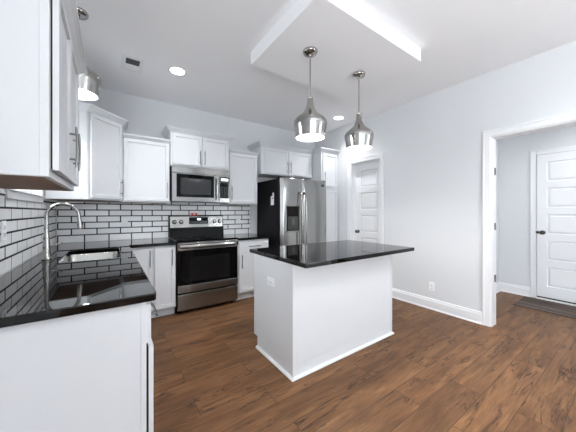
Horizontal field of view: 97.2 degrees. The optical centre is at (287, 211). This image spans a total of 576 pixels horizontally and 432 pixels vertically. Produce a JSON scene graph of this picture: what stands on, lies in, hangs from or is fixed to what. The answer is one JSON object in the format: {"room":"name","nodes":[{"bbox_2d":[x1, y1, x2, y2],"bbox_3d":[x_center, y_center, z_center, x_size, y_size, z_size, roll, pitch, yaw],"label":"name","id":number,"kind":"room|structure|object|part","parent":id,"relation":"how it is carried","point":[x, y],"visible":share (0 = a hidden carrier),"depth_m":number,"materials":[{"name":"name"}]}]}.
{"room":"kitchen","nodes":[
{"label":"kitchen","id":0,"kind":"room"},
{"bbox_2d":[0,188,56,277],"bbox_3d":[-0.595,-0.142,-0.173,0.146,2.855,7.600,0,0,-35],"label":"wall","id":1,"kind":"structure","parent":0,"point":[24,220],"depth_m":1.82,"materials":[{"name":"white tile"}]},
{"bbox_2d":[1,221,5,240],"bbox_3d":[-1.665,0.110,1.489,0.010,0.116,0.072,0,0,-35],"label":"wall outlet","id":2,"kind":"object","parent":1,"relation":"attached to","point":[3,223],"visible":1,"depth_m":1.48,"materials":[{"name":"white plastic"}]},
{"bbox_2d":[5,189,44,202],"bbox_3d":[-2.014,-0.514,1.916,0.120,0.862,0.990,0,0,-35],"label":"window","id":3,"kind":"structure","parent":1,"relation":"in","point":[17,194],"depth_m":1.84,"materials":[{"name":"white paint"}]},
{"bbox_2d":[0,0,86,190],"bbox_3d":[-1.269,-0.552,1.248,0.390,0.836,0.968,0,0,-35],"label":"upper cabinet","id":4,"kind":"object","parent":1,"relation":"attached to","point":[42,56],"visible":1,"depth_m":0.97,"materials":[{"name":"white paint"}]},
{"bbox_3d":[-1.033,-0.542,1.168,0.020,0.752,0.387,0,0,-35],"label":"door","id":5,"kind":"part","parent":4,"relation":"part of","materials":[{"name":"white paint"}]},
{"bbox_3d":[-1.262,-0.542,1.494,0.020,0.752,0.394,0,0,-35],"label":"door","id":6,"kind":"part","parent":4,"relation":"part of","materials":[{"name":"white paint"}]},
{"bbox_3d":[-1.083,-0.330,1.286,0.034,0.206,0.011,0,0,-35],"label":"handle","id":7,"kind":"part","parent":4,"relation":"part of","materials":[{"name":"silver metal"}]},
{"bbox_3d":[-1.269,-0.936,1.248,0.390,0.068,0.968,0,0,-35],"label":"crown molding","id":8,"kind":"part","parent":4,"relation":"part of","materials":[{"name":"white paint"}]},
{"bbox_3d":[-1.166,-0.330,1.405,0.034,0.206,0.011,0,0,-35],"label":"handle","id":9,"kind":"part","parent":4,"relation":"part of","materials":[{"name":"silver metal"}]},
{"bbox_2d":[46,101,127,201],"bbox_3d":[-2.223,-0.620,2.881,0.702,0.982,0.708,0,0,-35],"label":"upper cabinet","id":10,"kind":"object","parent":1,"relation":"attached to","point":[100,130],"visible":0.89,"depth_m":2.74,"materials":[{"name":"white paint"}]},
{"bbox_3d":[-2.123,-1.077,2.863,0.294,0.068,0.996,0,0,10],"label":"crown molding","id":11,"kind":"part","parent":10,"relation":"part of","materials":[{"name":"white paint"}]},
{"bbox_3d":[-2.028,-0.593,2.852,0.020,0.890,0.404,0,0,9],"label":"door","id":12,"kind":"part","parent":10,"relation":"part of","materials":[{"name":"white paint"}]},
{"bbox_2d":[56,88,314,243],"bbox_3d":[-1.095,-0.142,4.199,4.345,2.855,0.146,0,0,-35],"label":"wall","id":13,"kind":"structure","parent":0,"point":[145,117],"depth_m":3.57,"materials":[{"name":"white paint"}]},
{"bbox_2d":[121,218,127,226],"bbox_3d":[-2.159,0.138,3.357,0.072,0.116,0.010,0,0,-35],"label":"light switch","id":14,"kind":"object","parent":13,"relation":"attached to","point":[124,221],"visible":1,"depth_m":3.35,"materials":[{"name":"white plastic"}]},
{"bbox_2d":[122,133,170,203],"bbox_3d":[-1.863,-0.533,3.332,0.526,0.828,0.380,0,0,-35],"label":"upper cabinet","id":15,"kind":"object","parent":13,"relation":"attached to","point":[145,159],"visible":0.95,"depth_m":3.21,"materials":[{"name":"white paint"}]},
{"bbox_3d":[-1.772,-0.913,3.203,0.526,0.068,0.064,0,0,-35],"label":"crown molding","id":16,"kind":"part","parent":15,"relation":"part of","materials":[{"name":"white paint"}]},
{"bbox_2d":[57,201,249,242],"bbox_3d":[-1.686,0.106,3.699,2.500,0.523,0.006,0,0,-35],"label":"tile backsplash","id":17,"kind":"structure","parent":13,"relation":"attached to","point":[101,221],"depth_m":3.41,"materials":[{"name":"white tile"}]},
{"bbox_2d":[161,125,234,170],"bbox_3d":[-1.303,-0.872,3.706,0.940,0.503,0.414,0,0,-35],"label":"upper cabinet","id":18,"kind":"object","parent":13,"relation":"attached to","point":[188,147],"visible":0.96,"depth_m":3.54,"materials":[{"name":"white paint"}]},
{"bbox_3d":[-1.370,-0.843,3.465,0.378,0.410,0.020,0,0,-35],"label":"door","id":19,"kind":"part","parent":18,"relation":"part of","materials":[{"name":"white paint"}]},
{"bbox_3d":[-1.302,-1.089,3.705,0.940,0.068,0.412,0,0,-35],"label":"crown molding","id":20,"kind":"part","parent":18,"relation":"part of","materials":[{"name":"white paint"}]},
{"bbox_2d":[170,166,228,202],"bbox_3d":[-1.291,-0.375,3.689,0.792,0.470,0.448,0,0,-35],"label":"microwave","id":21,"kind":"object","parent":18,"relation":"attached to","point":[187,184],"visible":0.97,"depth_m":3.52,"materials":[{"name":"silver metal"}]},
{"bbox_3d":[-1.266,-0.332,3.518,0.636,0.383,0.034,0,0,-35],"label":"door","id":22,"kind":"part","parent":21,"relation":"part of","materials":[{"name":"silver metal"}]},
{"bbox_3d":[-1.266,-0.356,3.498,0.503,0.308,0.004,0,0,-35],"label":"door glass","id":23,"kind":"part","parent":21,"relation":"part of","materials":[{"name":"black glass"}]},
{"bbox_3d":[-1.012,-0.333,3.643,0.024,0.318,0.054,0,0,-35],"label":"handle","id":24,"kind":"part","parent":21,"relation":"part of","materials":[{"name":"silver metal"}]},
{"bbox_3d":[-0.941,-0.332,3.745,0.154,0.383,0.038,0,0,-35],"label":"control panel","id":25,"kind":"part","parent":21,"relation":"part of","materials":[{"name":"silver metal"}]},
{"bbox_3d":[-1.054,-0.843,3.687,0.378,0.410,0.020,0,0,-35],"label":"door","id":26,"kind":"part","parent":18,"relation":"part of","materials":[{"name":"white paint"}]},
{"bbox_2d":[221,149,258,204],"bbox_3d":[-0.774,-0.533,4.095,0.492,0.828,0.380,0,0,-35],"label":"upper cabinet","id":27,"kind":"object","parent":13,"relation":"attached to","point":[242,164],"visible":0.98,"depth_m":3.97,"materials":[{"name":"white paint"}]},
{"bbox_3d":[-0.693,-0.518,3.979,0.468,0.760,0.020,0,0,-35],"label":"door","id":28,"kind":"part","parent":27,"relation":"part of","materials":[{"name":"white paint"}]},
{"bbox_3d":[-0.684,-0.913,3.966,0.492,0.068,0.064,0,0,-35],"label":"crown molding","id":29,"kind":"part","parent":27,"relation":"part of","materials":[{"name":"white paint"}]},
{"bbox_2d":[247,141,313,178],"bbox_3d":[-0.112,-0.872,4.517,1.139,0.503,0.454,0,0,-35],"label":"upper cabinet","id":30,"kind":"object","parent":13,"relation":"attached to","point":[274,160],"visible":0.95,"depth_m":4.32,"materials":[{"name":"white paint"}]},
{"bbox_3d":[-0.192,-0.843,4.242,0.475,0.410,0.020,0,0,-35],"label":"door","id":31,"kind":"part","parent":30,"relation":"part of","materials":[{"name":"white paint"}]},
{"bbox_3d":[-0.112,-1.089,4.515,1.137,0.068,0.452,0,0,-35],"label":"crown molding","id":32,"kind":"part","parent":30,"relation":"part of","materials":[{"name":"white paint"}]},
{"bbox_3d":[0.217,-0.843,4.529,0.507,0.410,0.020,0,0,-35],"label":"door","id":33,"kind":"part","parent":30,"relation":"part of","materials":[{"name":"white paint"}]},
{"bbox_2d":[76,0,575,131],"bbox_3d":[1.810,-1.620,1.512,6.020,0.100,7.880,0,0,-35],"label":"ceiling","id":34,"kind":"structure","parent":0,"point":[459,41],"depth_m":2.38,"materials":[{"name":"white paint"}]},
{"bbox_2d":[77,6,101,100],"bbox_3d":[-1.646,-1.248,1.991,0.298,0.642,0.298,0,0,-35],"label":"pendant light","id":35,"kind":"object","parent":34,"relation":"hanging from","point":[90,83],"visible":0.35,"depth_m":1.98,"materials":[{"name":"silver metal"}]},
{"bbox_3d":[-1.646,-1.103,1.991,0.298,0.352,0.298,0,0,-35],"label":"lamp shade","id":36,"kind":"part","parent":35,"relation":"part of","materials":[{"name":"silver metal"}]},
{"bbox_2d":[121,54,144,73],"bbox_3d":[-1.654,-1.565,2.700,0.200,0.008,0.310,0,0,-35],"label":"ceiling vent","id":37,"kind":"object","parent":34,"relation":"in","point":[129,63],"visible":1,"depth_m":2.69,"materials":[{"name":"white metal"}]},
{"bbox_2d":[168,66,186,75],"bbox_3d":[-1.230,-1.566,2.826,0.196,0.008,0.196,0,0,-35],"label":"recessed light","id":38,"kind":"object","parent":34,"relation":"in","point":[175,70],"visible":1,"depth_m":2.81,"materials":[{"name":"white metal"}]},
{"bbox_2d":[251,0,420,98],"bbox_3d":[0.455,-1.506,2.463,1.308,0.129,0.988,0,0,-35],"label":"ceiling panel","id":39,"kind":"object","parent":34,"relation":"attached to","point":[348,39],"visible":1,"depth_m":2.26,"materials":[{"name":"white paint"}]},
{"bbox_2d":[294,46,326,141],"bbox_3d":[0.198,-1.048,2.266,0.298,0.774,0.298,0,0,-35],"label":"pendant light","id":40,"kind":"object","parent":39,"relation":"hanging from","point":[309,126],"visible":1,"depth_m":2.19,"materials":[{"name":"silver metal"}]},
{"bbox_3d":[0.198,-1.219,2.266,0.013,0.392,0.013,0,0,-35],"label":"rod","id":41,"kind":"part","parent":40,"relation":"part of","materials":[{"name":"silver metal"}]},
{"bbox_3d":[0.198,-0.837,2.266,0.298,0.352,0.298,0,0,-35],"label":"lamp shade","id":42,"kind":"part","parent":40,"relation":"part of","materials":[{"name":"silver metal"}]},
{"bbox_2d":[344,71,373,150],"bbox_3d":[0.738,-1.049,2.644,0.298,0.772,0.298,0,0,-35],"label":"pendant light","id":43,"kind":"object","parent":39,"relation":"hanging from","point":[359,137],"visible":1,"depth_m":2.57,"materials":[{"name":"silver metal"}]},
{"bbox_3d":[0.738,-1.220,2.644,0.013,0.390,0.013,0,0,-35],"label":"rod","id":44,"kind":"part","parent":43,"relation":"part of","materials":[{"name":"silver metal"}]},
{"bbox_3d":[0.738,-0.839,2.644,0.298,0.352,0.298,0,0,-35],"label":"lamp shade","id":45,"kind":"part","parent":43,"relation":"part of","materials":[{"name":"silver metal"}]},
{"bbox_2d":[333,116,344,119],"bbox_3d":[0.842,-1.566,4.235,0.196,0.008,0.196,0,0,-35],"label":"recessed light","id":46,"kind":"object","parent":34,"relation":"in","point":[335,117],"visible":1,"depth_m":4.21,"materials":[{"name":"white metal"}]},
{"bbox_2d":[151,291,575,431],"bbox_3d":[1.810,1.310,1.512,6.020,0.050,7.880,0,0,-35],"label":"floor","id":47,"kind":"structure","parent":0,"point":[437,371],"depth_m":1.95,"materials":[{"name":"brown wood"}]},
{"bbox_2d":[0,302,157,431],"bbox_3d":[-0.973,0.845,1.113,0.700,0.880,0.304,0,0,-35],"label":"base cabinet","id":48,"kind":"object","parent":47,"relation":"on","point":[90,371],"visible":0.83,"depth_m":1.03,"materials":[{"name":"white paint"}]},
{"bbox_3d":[-0.726,0.520,1.294,0.020,0.180,0.266,0,0,-35],"label":"drawer","id":49,"kind":"part","parent":48,"relation":"part of","materials":[{"name":"white paint"}]},
{"bbox_3d":[-0.718,0.895,1.300,0.020,0.540,0.266,0,0,-35],"label":"door","id":50,"kind":"part","parent":48,"relation":"part of","materials":[{"name":"white paint"}]},
{"bbox_3d":[-0.693,0.495,1.294,0.034,0.010,0.206,0,0,-35],"label":"handle","id":51,"kind":"part","parent":48,"relation":"part of","materials":[{"name":"silver metal"}]},
{"bbox_2d":[131,245,175,317],"bbox_3d":[-1.765,0.845,3.233,0.520,0.880,0.652,0,0,-35],"label":"base cabinet","id":52,"kind":"object","parent":47,"relation":"on","point":[158,263],"visible":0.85,"depth_m":3.07,"materials":[{"name":"white paint"}]},
{"bbox_2d":[0,238,176,327],"bbox_3d":[-1.450,0.388,2.211,1.181,0.035,2.692,0,0,-35],"label":"countertop","id":53,"kind":"structure","parent":52,"relation":"on","point":[37,290],"depth_m":1.30,"materials":[{"name":"black stone"}]},
{"bbox_2d":[41,202,82,259],"bbox_3d":[-1.817,0.146,2.054,0.252,0.447,0.110,0,0,-35],"label":"faucet","id":54,"kind":"object","parent":53,"relation":"on","point":[46,247],"visible":1,"depth_m":1.98,"materials":[{"name":"silver metal"}]},
{"bbox_3d":[-1.801,0.021,2.035,0.221,0.197,0.025,0,0,-35],"label":"spout","id":55,"kind":"part","parent":54,"relation":"part of","materials":[{"name":"silver metal"}]},
{"bbox_2d":[63,251,119,261],"bbox_3d":[-1.718,0.505,2.243,0.430,0.197,0.735,0,0,-35],"label":"sink","id":56,"kind":"object","parent":53,"relation":"in","point":[113,254],"visible":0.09,"depth_m":2.51,"materials":[{"name":"silver metal"}]},
{"bbox_3d":[-1.707,0.796,2.930,0.248,0.728,0.020,0,0,-35],"label":"door","id":57,"kind":"part","parent":52,"relation":"part of","materials":[{"name":"white paint"}]},
{"bbox_3d":[-1.490,0.796,3.082,0.226,0.728,0.020,0,0,-35],"label":"door","id":58,"kind":"part","parent":52,"relation":"part of","materials":[{"name":"white paint"}]},
{"bbox_2d":[168,215,237,312],"bbox_3d":[-1.199,0.667,3.596,0.808,1.235,0.689,0,0,-35],"label":"range","id":59,"kind":"object","parent":47,"relation":"on","point":[206,258],"visible":0.98,"depth_m":3.40,"materials":[{"name":"silver metal"}]},
{"bbox_3d":[-1.359,0.146,3.825,0.772,0.168,0.025,0,0,-35],"label":"control panel","id":60,"kind":"part","parent":59,"relation":"part of","materials":[{"name":"silver metal"}]},
{"bbox_2d":[169,235,237,242],"bbox_3d":[-1.200,0.370,3.598,0.808,0.021,0.546,0,0,-35],"label":"cooktop","id":61,"kind":"object","parent":59,"relation":"in","point":[177,238],"depth_m":3.48,"materials":[{"name":"black glass"}]},
{"bbox_3d":[-1.050,0.703,3.384,0.792,0.628,0.045,0,0,-35],"label":"oven door","id":62,"kind":"part","parent":59,"relation":"part of","materials":[{"name":"black ceramic"}]},
{"bbox_3d":[-1.048,1.135,3.381,0.792,0.200,0.044,0,0,-35],"label":"drawer","id":63,"kind":"part","parent":59,"relation":"part of","materials":[{"name":"silver metal"}]},
{"bbox_3d":[-1.038,0.704,3.366,0.788,0.438,0.008,0,0,-35],"label":"glass panel","id":64,"kind":"part","parent":59,"relation":"part of","materials":[{"name":"black glass"}]},
{"bbox_3d":[-1.018,0.433,3.339,0.764,0.048,0.059,0,0,-35],"label":"handle","id":65,"kind":"part","parent":59,"relation":"part of","materials":[{"name":"silver metal"}]},
{"bbox_2d":[237,239,267,299],"bbox_3d":[-0.665,0.845,4.004,0.514,0.880,0.652,0,0,-35],"label":"base cabinet","id":66,"kind":"object","parent":47,"relation":"on","point":[245,284],"visible":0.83,"depth_m":3.71,"materials":[{"name":"white paint"}]},
{"bbox_3d":[-0.504,0.880,3.773,0.486,0.560,0.020,0,0,-35],"label":"door","id":67,"kind":"part","parent":66,"relation":"part of","materials":[{"name":"white paint"}]},
{"bbox_2d":[228,233,270,240],"bbox_3d":[-0.661,0.388,4.014,0.536,0.035,0.644,0,0,-35],"label":"countertop","id":68,"kind":"structure","parent":66,"relation":"on","point":[249,236],"depth_m":3.84,"materials":[{"name":"black stone"}]},
{"bbox_3d":[-0.506,0.506,3.776,0.486,0.148,0.020,0,0,-35],"label":"drawer","id":69,"kind":"part","parent":66,"relation":"part of","materials":[{"name":"white paint"}]},
{"bbox_2d":[257,177,325,246],"bbox_3d":[0.088,0.371,4.386,0.954,1.827,0.827,0,0,-35],"label":"refrigerator","id":70,"kind":"object","parent":47,"relation":"on","point":[297,215],"visible":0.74,"depth_m":4.09,"materials":[{"name":"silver metal"}]},
{"bbox_2d":[271,193,273,204],"bbox_3d":[-0.249,-0.207,4.034,0.001,0.195,0.092,0,0,-35],"label":"paper label","id":71,"kind":"object","parent":70,"relation":"attached to","point":[272,197],"visible":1,"depth_m":4.03,"materials":[{"name":"white paper"}]},
{"bbox_3d":[0.038,0.330,3.982,0.406,1.720,0.082,0,0,-35],"label":"door","id":72,"kind":"part","parent":70,"relation":"part of","materials":[{"name":"silver metal"}]},
{"bbox_3d":[0.213,0.235,4.017,0.024,1.110,0.078,0,0,-35],"label":"handle","id":73,"kind":"part","parent":70,"relation":"part of","materials":[{"name":"silver metal"}]},
{"bbox_3d":[0.282,0.235,4.065,0.024,1.110,0.078,0,0,-35],"label":"handle","id":74,"kind":"part","parent":70,"relation":"part of","materials":[{"name":"silver metal"}]},
{"bbox_3d":[0.430,0.330,4.256,0.540,1.720,0.082,0,0,-35],"label":"door","id":75,"kind":"part","parent":70,"relation":"part of","materials":[{"name":"silver metal"}]},
{"bbox_2d":[306,147,339,241],"bbox_3d":[0.571,0.075,4.848,0.472,2.420,0.684,0,0,-35],"label":"pantry cabinet","id":76,"kind":"object","parent":47,"relation":"on","point":[324,160],"visible":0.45,"depth_m":4.63,"materials":[{"name":"white paint"}]},
{"bbox_3d":[0.571,-1.101,4.848,0.472,0.068,0.684,0,0,-35],"label":"crown molding","id":77,"kind":"part","parent":76,"relation":"part of","materials":[{"name":"white paint"}]},
{"bbox_3d":[0.769,-0.755,4.628,0.356,0.590,0.020,0,0,-35],"label":"door","id":78,"kind":"part","parent":76,"relation":"part of","materials":[{"name":"white paint"}]},
{"bbox_3d":[0.769,0.383,4.628,0.356,1.565,0.020,0,0,-35],"label":"door","id":79,"kind":"part","parent":76,"relation":"part of","materials":[{"name":"white paint"}]},
{"bbox_2d":[254,254,393,381],"bbox_3d":[0.369,0.845,2.595,1.328,0.880,0.724,0,0,-35],"label":"kitchen island","id":80,"kind":"object","parent":47,"relation":"on","point":[311,319],"visible":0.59,"depth_m":2.20,"materials":[{"name":"white paint"},{"name":"black granite"}]},
{"bbox_2d":[267,276,273,286],"bbox_3d":[-0.152,0.605,2.208,0.010,0.072,0.116,0,0,-35],"label":"wall outlet","id":81,"kind":"object","parent":80,"relation":"attached to","point":[270,281],"visible":1,"depth_m":2.21,"materials":[{"name":"white plastic"}]},
{"bbox_3d":[0.037,0.837,1.953,0.018,0.861,0.024,0,0,-35],"label":"corner trim","id":82,"kind":"part","parent":80,"relation":"part of","materials":[{"name":"white paint"}]},
{"bbox_3d":[0.407,1.274,2.542,1.328,0.019,0.594,0,0,-35],"label":"shoe molding","id":83,"kind":"part","parent":80,"relation":"part of","materials":[{"name":"white paint"}]},
{"bbox_2d":[250,240,413,267],"bbox_3d":[0.467,0.388,2.596,1.452,0.035,0.893,0,0,-35],"label":"island countertop","id":84,"kind":"structure","parent":80,"relation":"on","point":[310,255],"depth_m":2.38,"materials":[{"name":"black stone"}]},
{"bbox_3d":[1.087,0.837,2.689,0.018,0.861,0.024,0,0,-35],"label":"corner trim","id":85,"kind":"part","parent":80,"relation":"part of","materials":[{"name":"white paint"}]},
{"bbox_2d":[513,296,575,318],"bbox_3d":[3.768,1.279,3.096,0.575,0.010,1.445,0,0,-35],"label":"doormat","id":86,"kind":"object","parent":47,"relation":"on","point":[565,310],"visible":1,"depth_m":3.42,"materials":[{"name":"grey fabric"}]},
{"bbox_2d":[315,41,575,311],"bbox_3d":[2.801,-0.142,2.207,0.142,2.855,7.600,0,0,-35],"label":"wall","id":87,"kind":"structure","parent":0,"point":[431,144],"depth_m":3.21,"materials":[{"name":"white paint"}]},
{"bbox_2d":[348,153,383,243],"bbox_3d":[1.331,0.183,4.278,0.160,2.204,0.718,0,0,-35],"label":"door","id":88,"kind":"structure","parent":87,"relation":"in","point":[365,174],"depth_m":4.33,"materials":[{"name":"white paint"}]},
{"bbox_2d":[429,282,434,290],"bbox_3d":[1.901,0.985,3.359,0.010,0.116,0.072,0,0,-35],"label":"wall outlet","id":89,"kind":"object","parent":87,"relation":"attached to","point":[431,284],"visible":1,"depth_m":3.35,"materials":[{"name":"white plastic"}]},
{"bbox_2d":[392,288,482,324],"bbox_3d":[1.855,1.215,3.411,0.026,0.140,1.276,0,0,-35],"label":"baseboard","id":90,"kind":"structure","parent":87,"relation":"attached to","point":[471,315],"depth_m":3.26,"materials":[{"name":"white paint"}]},
{"bbox_2d":[482,112,575,326],"bbox_3d":[2.821,0.188,2.180,0.192,2.194,1.861,0,0,-35],"label":"trim","id":91,"kind":"structure","parent":87,"relation":"attached to","point":[489,138],"depth_m":2.85,"materials":[{"name":"white paint"}]},
{"bbox_2d":[496,139,498,282],"bbox_3d":[2.769,-0.142,3.760,1.588,2.855,0.140,0,0,-35],"label":"wall","id":92,"kind":"structure","parent":0,"point":[497,141],"depth_m":4.11,"materials":[{"name":"white paint"}]},
{"bbox_2d":[496,282,529,296],"bbox_3d":[2.923,1.215,3.550,1.578,0.140,0.380,0,0,-35],"label":"baseboard","id":93,"kind":"structure","parent":92,"relation":"attached to","point":[504,287],"depth_m":4.00,"materials":[{"name":"white paint"}]},
{"bbox_2d":[499,125,575,286],"bbox_3d":[4.499,-0.142,2.798,0.140,2.855,3.700,0,0,-35],"label":"wall","id":94,"kind":"structure","parent":0,"point":[514,152],"depth_m":3.97,"materials":[{"name":"white paint"}]},
{"bbox_2d":[530,145,575,305],"bbox_3d":[3.927,0.185,3.404,0.100,2.199,1.016,0,0,-35],"label":"door","id":95,"kind":"structure","parent":94,"relation":"in","point":[553,170],"depth_m":3.64,"materials":[{"name":"white paint"}]}
]}

